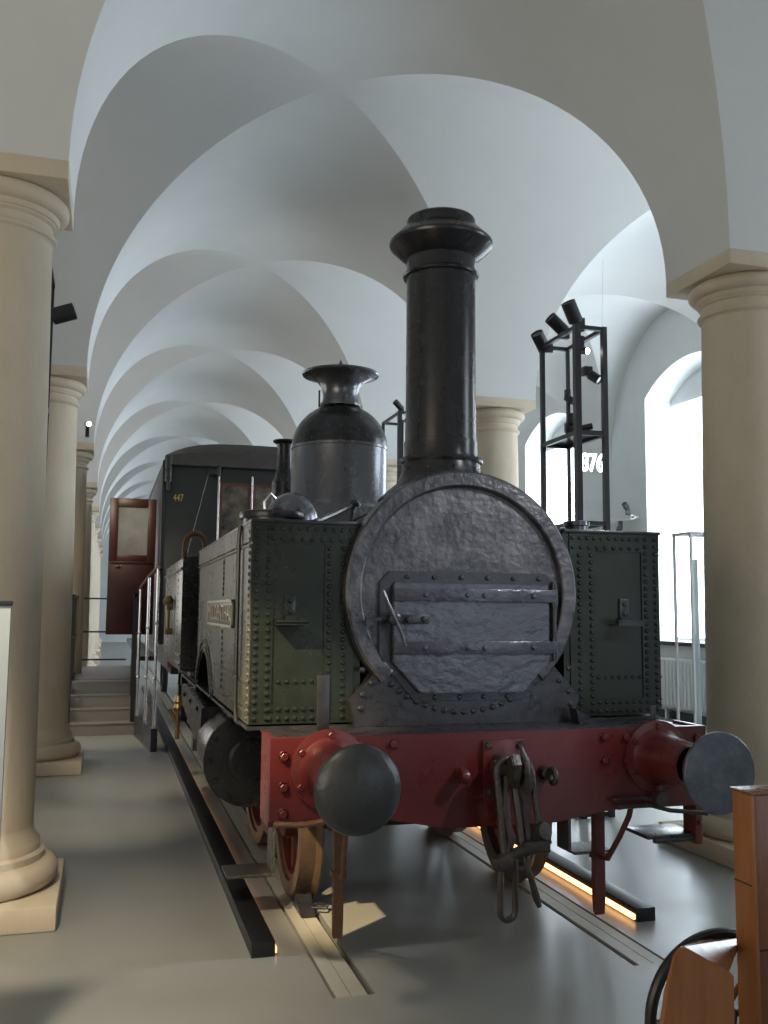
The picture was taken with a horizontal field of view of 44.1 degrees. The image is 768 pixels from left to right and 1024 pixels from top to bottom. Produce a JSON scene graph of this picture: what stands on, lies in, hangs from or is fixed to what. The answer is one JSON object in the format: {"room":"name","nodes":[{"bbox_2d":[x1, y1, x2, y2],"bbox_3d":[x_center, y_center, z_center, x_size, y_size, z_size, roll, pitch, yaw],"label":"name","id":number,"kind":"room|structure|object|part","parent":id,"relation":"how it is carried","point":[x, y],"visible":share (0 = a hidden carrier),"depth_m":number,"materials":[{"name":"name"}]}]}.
{"room":"museum","nodes":[
{"label":"museum","id":0,"kind":"room"},
{"bbox_2d":[99,537,144,641],"bbox_3d":[-12.105,3.206,49.791,15.160,7.200,0.299,2,-6,-16],"label":"wall","id":1,"kind":"structure","parent":0,"point":[104,560],"depth_m":48.86,"materials":[{"name":"paint"}]},
{"bbox_2d":[0,642,738,1023],"bbox_3d":[-4.446,4.223,23.168,15.260,0.200,55.247,2,-6,-16],"label":"floor","id":2,"kind":"structure","parent":0,"point":[147,931],"depth_m":5.26,"materials":[{"name":"grey concrete"}]},
{"bbox_2d":[0,601,12,839],"bbox_3d":[-1.785,1.214,3.504,0.697,1.768,0.340,2,-6,-16],"label":"panel","id":3,"kind":"object","parent":2,"relation":"on","point":[5,606],"visible":1,"depth_m":3.61,"materials":[{"name":"grey"}]},
{"bbox_2d":[0,152,73,935],"bbox_3d":[-2.410,0.116,5.707,1.050,4.398,1.050,2,-6,-16],"label":"stone column","id":4,"kind":"structure","parent":2,"relation":"on","point":[36,203],"depth_m":5.57,"materials":[{"name":"beige stone"}]},
{"bbox_2d":[46,266,54,472],"bbox_3d":[-2.764,0.253,7.163,0.311,4.420,0.908,2,-6,-16],"label":"tower","id":5,"kind":"object","parent":2,"relation":"on","point":[53,278],"visible":0.05,"depth_m":7.76,"materials":[{"name":"black metal"}]},
{"bbox_2d":[51,303,77,324],"bbox_3d":[-2.397,-1.464,6.981,0.266,0.169,0.124,1,-6,-9],"label":"spotlight","id":6,"kind":"object","parent":5,"relation":"attached to","point":[64,313],"visible":0.82,"depth_m":6.94,"materials":[{"name":"black metal"}]},
{"bbox_2d":[36,364,88,775],"bbox_3d":[-3.812,0.605,10.527,1.050,4.398,1.050,2,-6,-16],"label":"stone column","id":7,"kind":"structure","parent":2,"relation":"on","point":[59,753],"depth_m":10.32,"materials":[{"name":"beige stone"}]},
{"bbox_2d":[84,421,91,437],"bbox_3d":[-3.590,-1.007,11.459,0.080,0.180,0.207,3,-7,-26],"label":"spotlight","id":8,"kind":"object","parent":7,"relation":"attached to","point":[87,424],"visible":1,"depth_m":11.44,"materials":[{"name":"black metal"}]},
{"bbox_3d":[-3.599,-0.990,11.491,0.044,0.153,0.136,2,-6,-16],"label":"lamp arm","id":9,"kind":"part","parent":8,"relation":"part of","materials":[{"name":"black metal"}]},
{"bbox_2d":[71,442,94,693],"bbox_3d":[-5.215,1.094,15.346,1.050,4.398,1.050,2,-6,-16],"label":"stone column","id":10,"kind":"structure","parent":2,"relation":"on","point":[85,451],"depth_m":15.27,"materials":[{"name":"beige stone"}]},
{"bbox_2d":[82,482,97,665],"bbox_3d":[-6.617,1.583,20.165,1.050,4.398,1.050,2,-6,-16],"label":"stone column","id":11,"kind":"structure","parent":2,"relation":"on","point":[92,487],"depth_m":20.10,"materials":[{"name":"beige stone"}]},
{"bbox_2d":[88,506,99,665],"bbox_3d":[-8.020,2.072,24.985,1.050,4.398,1.050,2,-6,-16],"label":"stone column","id":12,"kind":"structure","parent":2,"relation":"on","point":[95,510],"depth_m":24.93,"materials":[{"name":"beige stone"}]},
{"bbox_2d":[91,523,100,664],"bbox_3d":[-9.422,2.562,29.804,1.050,4.398,1.050,2,-6,-16],"label":"stone column","id":13,"kind":"structure","parent":2,"relation":"on","point":[97,525],"depth_m":29.73,"materials":[{"name":"beige stone"}]},
{"bbox_2d":[94,535,101,656],"bbox_3d":[-10.824,3.051,34.623,1.050,4.398,1.050,2,-6,-16],"label":"stone column","id":14,"kind":"structure","parent":2,"relation":"on","point":[99,537],"depth_m":34.55,"materials":[{"name":"beige stone"}]},
{"bbox_2d":[96,544,102,650],"bbox_3d":[-12.227,3.540,39.443,1.050,4.398,1.050,2,-6,-16],"label":"stone column","id":15,"kind":"structure","parent":2,"relation":"on","point":[98,644],"depth_m":39.43,"materials":[{"name":"beige stone"}]},
{"bbox_2d":[98,551,102,645],"bbox_3d":[-13.629,4.029,44.262,1.050,4.398,1.050,2,-6,-16],"label":"stone column","id":16,"kind":"structure","parent":2,"relation":"on","point":[101,552],"depth_m":44.25,"materials":[{"name":"beige stone"}]},
{"bbox_2d":[68,594,138,735],"bbox_3d":[-4.477,2.311,15.156,0.962,1.950,4.320,2,-6,-16],"label":"stairs","id":17,"kind":"structure","parent":2,"relation":"on","point":[102,700],"depth_m":13.50,"materials":[{"name":"grey"}]},
{"bbox_3d":[-4.919,2.223,15.073,0.060,1.760,4.250,2,-6,-16],"label":"railing","id":18,"kind":"part","parent":17,"relation":"part of","materials":[{"name":"black metal"}]},
{"bbox_3d":[-5.091,2.130,17.240,0.800,1.130,0.030,2,-6,-16],"label":"railing","id":19,"kind":"part","parent":17,"relation":"part of","materials":[{"name":"black"}]},
{"bbox_3d":[-3.568,2.061,13.505,0.060,1.780,0.470,2,-6,-16],"label":"railing","id":20,"kind":"part","parent":17,"relation":"part of","materials":[{"name":"black"}]},
{"bbox_2d":[134,565,162,751],"bbox_3d":[-3.107,1.866,12.443,0.093,2.296,1.670,3,-6,-22],"label":"railing","id":21,"kind":"object","parent":2,"relation":"on","point":[145,732],"visible":1,"depth_m":12.42,"materials":[{"name":"grey metal"}]},
{"bbox_3d":[-3.393,1.931,13.113,0.060,1.740,0.060,2,-6,-16],"label":"railing post","id":22,"kind":"part","parent":21,"relation":"part of","materials":[{"name":"grey metal"}]},
{"bbox_3d":[-3.130,1.806,12.522,0.060,1.870,0.060,2,-6,-16],"label":"railing post","id":23,"kind":"part","parent":21,"relation":"part of","materials":[{"name":"grey metal"}]},
{"bbox_3d":[-3.097,0.893,12.545,0.059,0.339,1.670,3,-6,-23],"label":"hand rail","id":24,"kind":"part","parent":21,"relation":"part of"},
{"bbox_3d":[-2.858,1.692,11.881,0.060,1.970,0.060,2,-6,-16],"label":"railing post","id":25,"kind":"part","parent":21,"relation":"part of","materials":[{"name":"grey metal"}]},
{"bbox_2d":[142,686,276,958],"bbox_3d":[-2.891,3.005,12.643,0.132,0.075,16.470,2,-6,-16],"label":"light bar","id":26,"kind":"object","parent":2,"relation":"on","point":[259,941],"visible":0.88,"depth_m":6.42,"materials":[{"name":"black metal"}]},
{"bbox_2d":[140,661,368,997],"bbox_3d":[-6.635,4.561,26.630,0.200,0.189,46.747,2,-6,-16],"label":"rail","id":27,"kind":"object","parent":2,"relation":"in","point":[339,978],"visible":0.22,"depth_m":5.29,"materials":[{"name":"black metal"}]},
{"bbox_2d":[105,444,277,721],"bbox_3d":[-3.538,1.501,17.771,3.170,4.165,9.600,2,-6,-16],"label":"carriage","id":28,"kind":"object","parent":27,"relation":"on","point":[205,489],"visible":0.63,"depth_m":13.51,"materials":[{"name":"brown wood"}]},
{"bbox_3d":[-3.747,1.276,13.993,0.668,1.060,0.050,2,-6,-16],"label":"open door","id":29,"kind":"part","parent":28,"relation":"part of","materials":[{"name":"red wood"}]},
{"bbox_3d":[-3.739,0.286,14.095,0.428,0.710,0.010,2,-6,-16],"label":"door pane","id":30,"kind":"part","parent":28,"relation":"part of","materials":[{"name":"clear glass"}]},
{"bbox_3d":[-3.737,0.285,14.088,0.668,0.970,0.074,2,-6,-16],"label":"door frame","id":31,"kind":"part","parent":28,"relation":"part of","materials":[{"name":"red wood"}]},
{"bbox_3d":[-3.071,0.525,13.099,0.050,2.500,0.060,2,-6,-16],"label":"corner post","id":32,"kind":"part","parent":28,"relation":"part of","materials":[{"name":"black metal"}]},
{"bbox_2d":[165,455,172,489],"bbox_3d":[-2.993,-0.543,13.167,0.100,0.480,0.100,2,-6,-16],"label":"lamp","id":33,"kind":"object","parent":28,"relation":"attached to","point":[168,458],"depth_m":13.14,"materials":[{"name":"black metal"}]},
{"bbox_3d":[-2.334,0.016,13.320,0.032,1.072,0.066,2,-6,-16],"label":"handrail","id":34,"kind":"part","parent":28,"relation":"part of","materials":[{"name":"grey metal"}]},
{"bbox_3d":[-2.117,0.042,13.411,0.360,0.820,0.005,2,-6,-16],"label":"pane","id":35,"kind":"part","parent":28,"relation":"part of","materials":[{"name":"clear glass"}]},
{"bbox_3d":[-1.883,0.033,13.449,0.032,1.072,0.066,2,-6,-16],"label":"handrail","id":36,"kind":"part","parent":28,"relation":"part of","materials":[{"name":"grey metal"}]},
{"bbox_3d":[-1.665,0.059,13.541,0.360,0.820,0.005,2,-6,-16],"label":"pane","id":37,"kind":"part","parent":28,"relation":"part of","materials":[{"name":"clear glass"}]},
{"bbox_2d":[293,893,328,917],"bbox_3d":[-0.414,2.275,5.522,0.190,0.089,0.240,2,-6,-16],"label":"chock","id":38,"kind":"object","parent":27,"relation":"on","point":[302,903],"visible":1,"depth_m":5.49,"materials":[{"name":"black metal"}]},
{"bbox_2d":[162,207,754,938],"bbox_3d":[-0.418,0.530,8.285,2.680,4.192,8.455,2,-6,-16],"label":"steam locomotive","id":39,"kind":"object","parent":27,"relation":"on","point":[357,657],"visible":1,"depth_m":5.18,"materials":[{"name":"green paint"}]},
{"bbox_3d":[-1.637,0.987,9.259,0.670,1.090,0.024,2,-6,-16],"label":"bunker plate","id":40,"kind":"part","parent":39,"relation":"part of","materials":[{"name":"metal"}]},
{"bbox_3d":[-1.525,1.967,8.143,0.100,0.409,1.869,2,-6,-16],"label":"connecting rod","id":41,"kind":"part","parent":39,"relation":"part of","materials":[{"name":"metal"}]},
{"bbox_3d":[-1.870,0.330,9.377,0.255,0.298,0.056,2,-6,-16],"label":"curved grab rail","id":42,"kind":"part","parent":39,"relation":"part of","materials":[{"name":"metal"}]},
{"bbox_3d":[-1.061,0.654,6.126,0.012,0.165,1.400,2,-6,-16],"label":"name plate","id":43,"kind":"part","parent":39,"relation":"part of","materials":[{"name":"gold metal"}]},
{"bbox_3d":[-0.795,0.617,5.217,0.029,1.098,0.080,5,-7,-34],"label":"grab rail","id":44,"kind":"part","parent":39,"relation":"part of","materials":[{"name":"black metal"}]},
{"bbox_3d":[-1.441,1.479,8.459,0.600,0.018,7.370,2,-6,-16],"label":"running plate","id":45,"kind":"part","parent":39,"relation":"part of","materials":[{"name":"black metal"}]},
{"bbox_3d":[-0.559,1.274,4.537,0.025,0.410,0.235,2,-6,-16],"label":"beam plate","id":46,"kind":"part","parent":39,"relation":"part of","materials":[{"name":"red paint"}]},
{"bbox_3d":[-0.829,-0.028,6.880,0.103,0.235,0.048,2,-6,-16],"label":"handle","id":47,"kind":"part","parent":39,"relation":"part of","materials":[{"name":"grey"}]},
{"bbox_3d":[-0.819,0.726,6.409,0.590,1.046,2.980,2,-6,-16],"label":"tank","id":48,"kind":"part","parent":39,"relation":"part of","materials":[{"name":"green metal"}]},
{"bbox_3d":[0.057,0.559,4.964,0.136,0.295,0.026,2,-6,-16],"label":"latch handle","id":49,"kind":"part","parent":39,"relation":"part of","materials":[{"name":"metal"}]},
{"bbox_3d":[0.150,0.527,5.055,0.190,0.141,0.024,2,-6,-16],"label":"latch plate","id":50,"kind":"part","parent":39,"relation":"part of","materials":[{"name":"black metal"}]},
{"bbox_3d":[0.387,1.281,4.603,0.069,0.074,0.095,2,-6,-16],"label":"chain knob","id":51,"kind":"part","parent":39,"relation":"part of","materials":[{"name":"red paint"}]},
{"bbox_3d":[0.467,0.677,5.183,1.030,0.693,0.032,2,-6,-16],"label":"door mouth frame","id":52,"kind":"part","parent":39,"relation":"part of","materials":[{"name":"black metal"}]},
{"bbox_3d":[0.481,0.686,5.164,0.907,0.585,0.034,2,-6,-16],"label":"smokebox door","id":53,"kind":"part","parent":39,"relation":"part of","materials":[{"name":"metal"}]},
{"bbox_3d":[0.520,1.142,4.975,2.280,0.014,0.444,2,-6,-16],"label":"running plate","id":54,"kind":"part","parent":39,"relation":"part of","materials":[{"name":"black metal"}]},
{"bbox_3d":[0.595,1.286,4.702,0.225,0.308,0.020,2,-6,-16],"label":"coupling plate","id":55,"kind":"part","parent":39,"relation":"part of","materials":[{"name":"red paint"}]},
{"bbox_3d":[0.693,1.740,4.475,0.102,0.249,0.036,0,-6,6],"label":"hanging lever","id":56,"kind":"part","parent":39,"relation":"part of","materials":[{"name":"metal"}]},
{"bbox_3d":[0.915,0.791,6.907,0.620,1.046,2.980,2,-6,-16],"label":"tank","id":57,"kind":"part","parent":39,"relation":"part of","materials":[{"name":"metal"}]},
{"bbox_3d":[0.288,1.544,8.955,0.600,0.018,7.370,2,-6,-16],"label":"running plate","id":58,"kind":"part","parent":39,"relation":"part of","materials":[{"name":"black metal"}]},
{"bbox_3d":[1.659,1.358,5.174,0.025,0.410,0.235,2,-6,-16],"label":"beam plate","id":59,"kind":"part","parent":39,"relation":"part of","materials":[{"name":"red paint"}]},
{"bbox_2d":[387,459,396,490],"bbox_3d":[-0.015,1.290,16.840,1.050,4.398,1.050,2,-6,-16],"label":"stone column","id":60,"kind":"structure","parent":2,"relation":"on","point":[391,463],"depth_m":16.71,"materials":[{"name":"beige stone"}]},
{"bbox_2d":[382,410,405,480],"bbox_3d":[0.214,0.878,13.931,0.311,4.620,0.908,2,-6,-16],"label":"tower","id":61,"kind":"object","parent":2,"relation":"on","point":[400,423],"visible":0.23,"depth_m":13.69,"materials":[{"name":"black metal"}]},
{"bbox_2d":[393,399,403,410],"bbox_3d":[0.211,-1.531,13.732,0.188,0.200,0.094,4,-7,-32],"label":"spotlight","id":62,"kind":"object","parent":61,"relation":"attached to","point":[397,404],"visible":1,"depth_m":13.70,"materials":[{"name":"black metal"}]},
{"bbox_3d":[0.210,0.832,13.489,0.056,4.620,0.056,2,-6,-16],"label":"post","id":63,"kind":"part","parent":61,"relation":"part of","materials":[{"name":"black metal"}]},
{"bbox_3d":[0.279,-0.766,14.166,0.032,1.240,0.032,2,-6,-16],"label":"lamp rod","id":64,"kind":"part","parent":61,"relation":"part of","materials":[{"name":"black metal"}]},
{"bbox_2d":[476,396,535,487],"bbox_3d":[1.388,0.800,12.020,1.050,4.398,1.050,2,-6,-16],"label":"stone column","id":65,"kind":"structure","parent":2,"relation":"on","point":[498,420],"depth_m":11.89,"materials":[{"name":"beige stone"}]},
{"bbox_2d":[445,832,662,965],"bbox_3d":[-5.165,4.616,27.052,0.200,0.189,46.747,2,-6,-16],"label":"rail","id":66,"kind":"object","parent":2,"relation":"in","point":[612,939],"visible":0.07,"depth_m":5.43,"materials":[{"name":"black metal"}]},
{"bbox_2d":[477,827,654,921],"bbox_3d":[-0.809,3.083,13.241,0.132,0.075,16.470,2,-6,-16],"label":"light bar","id":67,"kind":"object","parent":2,"relation":"on","point":[631,906],"visible":0.44,"depth_m":5.75,"materials":[{"name":"black"}]},
{"bbox_2d":[539,324,614,818],"bbox_3d":[1.736,0.500,8.626,0.321,4.300,0.748,2,-6,-16],"label":"tower","id":68,"kind":"object","parent":2,"relation":"on","point":[578,437],"visible":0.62,"depth_m":8.47,"materials":[{"name":"black metal"}]},
{"bbox_2d":[531,329,552,353],"bbox_3d":[1.512,-1.644,9.133,0.227,0.220,0.146,5,-8,-38],"label":"spotlight","id":69,"kind":"object","parent":68,"relation":"attached to","point":[538,337],"visible":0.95,"depth_m":9.10,"materials":[{"name":"black metal"}]},
{"bbox_3d":[1.568,-1.587,9.140,0.113,0.106,0.059,2,-6,-16],"label":"lamp arm","id":70,"kind":"part","parent":69,"relation":"part of","materials":[{"name":"black metal"}]},
{"bbox_3d":[1.511,0.530,8.927,0.040,4.300,0.040,2,-6,-16],"label":"post","id":71,"kind":"part","parent":68,"relation":"part of","materials":[{"name":"black metal"}]},
{"bbox_2d":[545,313,569,339],"bbox_3d":[1.604,-1.724,8.780,0.227,0.241,0.120,3,-6,-24],"label":"spotlight","id":72,"kind":"object","parent":68,"relation":"attached to","point":[558,325],"visible":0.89,"depth_m":8.74,"materials":[{"name":"black metal"}]},
{"bbox_3d":[1.661,-1.669,8.781,0.107,0.132,0.060,2,-6,-16],"label":"lamp arm","id":73,"kind":"part","parent":72,"relation":"part of","materials":[{"name":"black metal"}]},
{"bbox_2d":[564,389,572,404],"bbox_3d":[1.795,-1.108,9.142,0.121,0.162,0.080,-3,-7,29],"label":"spotlight","id":74,"kind":"object","parent":68,"relation":"attached to","point":[568,398],"visible":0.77,"depth_m":9.12,"materials":[{"name":"black metal"}]},
{"bbox_3d":[1.775,-1.138,9.162,0.044,0.097,0.059,2,-6,-16],"label":"lamp arm","id":75,"kind":"part","parent":74,"relation":"part of","materials":[{"name":"black metal"}]},
{"bbox_2d":[564,423,572,433],"bbox_3d":[1.790,-0.803,9.113,0.106,0.107,0.077,1,-6,-10],"label":"spotlight","id":76,"kind":"object","parent":68,"relation":"attached to","point":[567,429],"visible":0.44,"depth_m":9.08,"materials":[{"name":"black metal"}]},
{"bbox_3d":[1.770,0.539,9.002,0.030,4.300,0.030,2,-6,-16],"label":"post","id":77,"kind":"part","parent":68,"relation":"part of","materials":[{"name":"black metal"}]},
{"bbox_2d":[567,413,572,426],"bbox_3d":[1.767,-0.857,8.812,0.151,0.128,0.103,2,-6,-16],"label":"spotlight","id":78,"kind":"object","parent":68,"relation":"attached to","point":[569,415],"visible":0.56,"depth_m":8.78,"materials":[{"name":"black metal"}]},
{"bbox_2d":[561,299,584,331],"bbox_3d":[1.704,-1.784,8.572,0.233,0.288,0.131,5,-8,-40],"label":"spotlight","id":79,"kind":"object","parent":68,"relation":"attached to","point":[570,308],"visible":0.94,"depth_m":8.53,"materials":[{"name":"black metal"}]},
{"bbox_3d":[1.756,-1.719,8.583,0.127,0.162,0.044,2,-6,-16],"label":"lamp arm","id":80,"kind":"part","parent":79,"relation":"part of","materials":[{"name":"black metal"}]},
{"bbox_2d":[546,430,602,444],"bbox_3d":[1.747,-0.686,8.753,0.270,0.015,0.700,2,-6,-16],"label":"shelf","id":81,"kind":"object","parent":68,"relation":"attached to","point":[588,436],"depth_m":8.64,"materials":[{"name":"black metal"}]},
{"bbox_3d":[1.705,0.462,8.258,0.056,4.300,0.056,2,-6,-16],"label":"post","id":82,"kind":"part","parent":68,"relation":"part of","materials":[{"name":"black metal"}]},
{"bbox_2d":[581,336,590,354],"bbox_3d":[1.839,-1.531,8.721,0.101,0.191,0.119,2,-6,-16],"label":"spotlight","id":83,"kind":"object","parent":68,"relation":"hanging from","point":[584,350],"visible":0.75,"depth_m":8.69,"materials":[{"name":"black metal"}]},
{"bbox_3d":[1.816,-1.550,8.747,0.070,0.147,0.060,2,-6,-16],"label":"lamp arm","id":84,"kind":"part","parent":83,"relation":"part of","materials":[{"name":"black metal"}]},
{"bbox_2d":[582,423,592,429],"bbox_3d":[1.825,-0.764,8.666,0.166,0.096,0.096,0,-6,5],"label":"spotlight","id":85,"kind":"object","parent":68,"relation":"attached to","point":[589,426],"visible":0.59,"depth_m":8.62,"materials":[{"name":"black metal"}]},
{"bbox_2d":[581,366,600,384],"bbox_3d":[1.890,-1.236,8.606,0.198,0.176,0.105,-3,-7,27],"label":"spotlight","id":86,"kind":"object","parent":68,"relation":"attached to","point":[586,371],"visible":0.96,"depth_m":8.59,"materials":[{"name":"black metal"}]},
{"bbox_3d":[1.859,-1.270,8.626,0.096,0.105,0.088,2,-6,-16],"label":"lamp arm","id":87,"kind":"part","parent":86,"relation":"part of","materials":[{"name":"black metal"}]},
{"bbox_3d":[1.965,0.471,8.333,0.046,4.300,0.046,2,-6,-16],"label":"post","id":88,"kind":"part","parent":68,"relation":"part of","materials":[{"name":"black metal"}]},
{"bbox_2d":[661,657,692,718],"bbox_3d":[4.852,2.844,14.988,0.110,1.000,1.600,2,-6,-16],"label":"radiator","id":89,"kind":"object","parent":2,"relation":"on","point":[668,669],"visible":0.41,"depth_m":15.32,"materials":[{"name":"white metal"}]},
{"bbox_2d":[672,531,706,733],"bbox_3d":[3.430,1.511,9.909,0.670,2.580,0.330,2,-6,-16],"label":"display case","id":90,"kind":"object","parent":2,"relation":"on","point":[696,554],"visible":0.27,"depth_m":9.75,"materials":[{"name":"grey paint"}]},
{"bbox_3d":[3.440,0.243,10.041,0.670,0.030,0.330,2,-6,-16],"label":"lid","id":91,"kind":"part","parent":90,"relation":"part of","materials":[{"name":"clear glass"}]},
{"bbox_3d":[3.471,1.452,9.775,0.640,2.430,0.008,2,-6,-16],"label":"glass pane","id":92,"kind":"part","parent":90,"relation":"part of","materials":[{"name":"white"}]},
{"bbox_2d":[645,785,767,1023],"bbox_3d":[1.210,1.501,3.104,0.940,1.160,0.355,2,-6,-16],"label":"museum exhibit","id":93,"kind":"object","parent":2,"relation":"on","point":[699,988],"visible":1,"depth_m":3.07,"materials":[{"name":"orange wood"}]},
{"bbox_2d":[659,248,767,869],"bbox_3d":[2.790,0.311,7.201,1.050,4.398,1.050,2,-6,-16],"label":"stone column","id":94,"kind":"structure","parent":2,"relation":"on","point":[729,290],"depth_m":7.00,"materials":[{"name":"beige stone"}]},
{"bbox_2d":[0,0,767,556],"bbox_3d":[-4.689,-1.498,23.678,14.060,2.487,54.647,2,-6,-16],"label":"ceiling","id":95,"kind":"structure","parent":0,"point":[244,174],"depth_m":10.28,"materials":[{"name":"paint"}]},
{"bbox_2d":[582,279,602,471],"bbox_3d":[2.448,-1.775,11.269,0.417,2.618,0.036,2,-6,-16],"label":"illuminated sign","id":96,"kind":"object","parent":95,"relation":"hanging from","point":[593,455],"visible":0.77,"depth_m":11.14,"materials":[{"name":"white"}]},
{"bbox_2d":[517,309,701,713],"bbox_3d":[2.436,0.752,25.052,0.550,7.200,55.473,2,-6,-16],"label":"wall","id":97,"kind":"structure","parent":0,"point":[663,370],"depth_m":16.81,"materials":[{"name":"paint"}]},
{"bbox_2d":[546,448,574,524],"bbox_3d":[3.822,0.541,20.200,0.640,4.240,2.760,2,-6,-16],"label":"window","id":98,"kind":"structure","parent":97,"relation":"in","point":[556,458],"depth_m":21.12,"materials":[{"name":"white glass"}]},
{"bbox_2d":[599,515,638,522],"bbox_3d":[4.088,0.217,18.028,0.170,0.080,2.600,2,-6,-16],"label":"track","id":99,"kind":"object","parent":97,"relation":"attached to","point":[628,517],"visible":0.51,"depth_m":17.00,"materials":[{"name":"silver metal"}]},
{"bbox_2d":[616,521,622,530],"bbox_3d":[4.229,0.292,17.067,0.151,0.265,0.099,6,-8,-42],"label":"spotlight","id":100,"kind":"object","parent":99,"relation":"hanging from","point":[620,523],"visible":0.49,"depth_m":17.06,"materials":[{"name":"black"}]},
{"bbox_2d":[622,502,629,514],"bbox_3d":[4.303,-0.064,16.864,0.157,0.232,0.100,6,-8,-42],"label":"spotlight","id":101,"kind":"object","parent":99,"relation":"attached to","point":[625,505],"visible":1,"depth_m":16.85,"materials":[{"name":"black metal"}]},
{"bbox_2d":[656,708,693,722],"bbox_3d":[2.010,4.297,25.039,0.019,0.140,54.647,2,-6,-16],"label":"baseboard","id":102,"kind":"structure","parent":97,"relation":"attached to","point":[687,717],"depth_m":15.37,"materials":[{"name":"black"}]},
{"bbox_2d":[660,393,702,646],"bbox_3d":[5.225,0.052,15.380,0.640,4.240,2.760,2,-6,-16],"label":"window","id":103,"kind":"structure","parent":97,"relation":"in","point":[687,413],"depth_m":16.38,"materials":[{"name":"white glass"}]},
{"bbox_3d":[5.194,2.126,15.161,0.610,0.069,2.760,2,-6,-16],"label":"sill","id":104,"kind":"part","parent":103,"relation":"part of","materials":[{"name":"black"}]}
]}

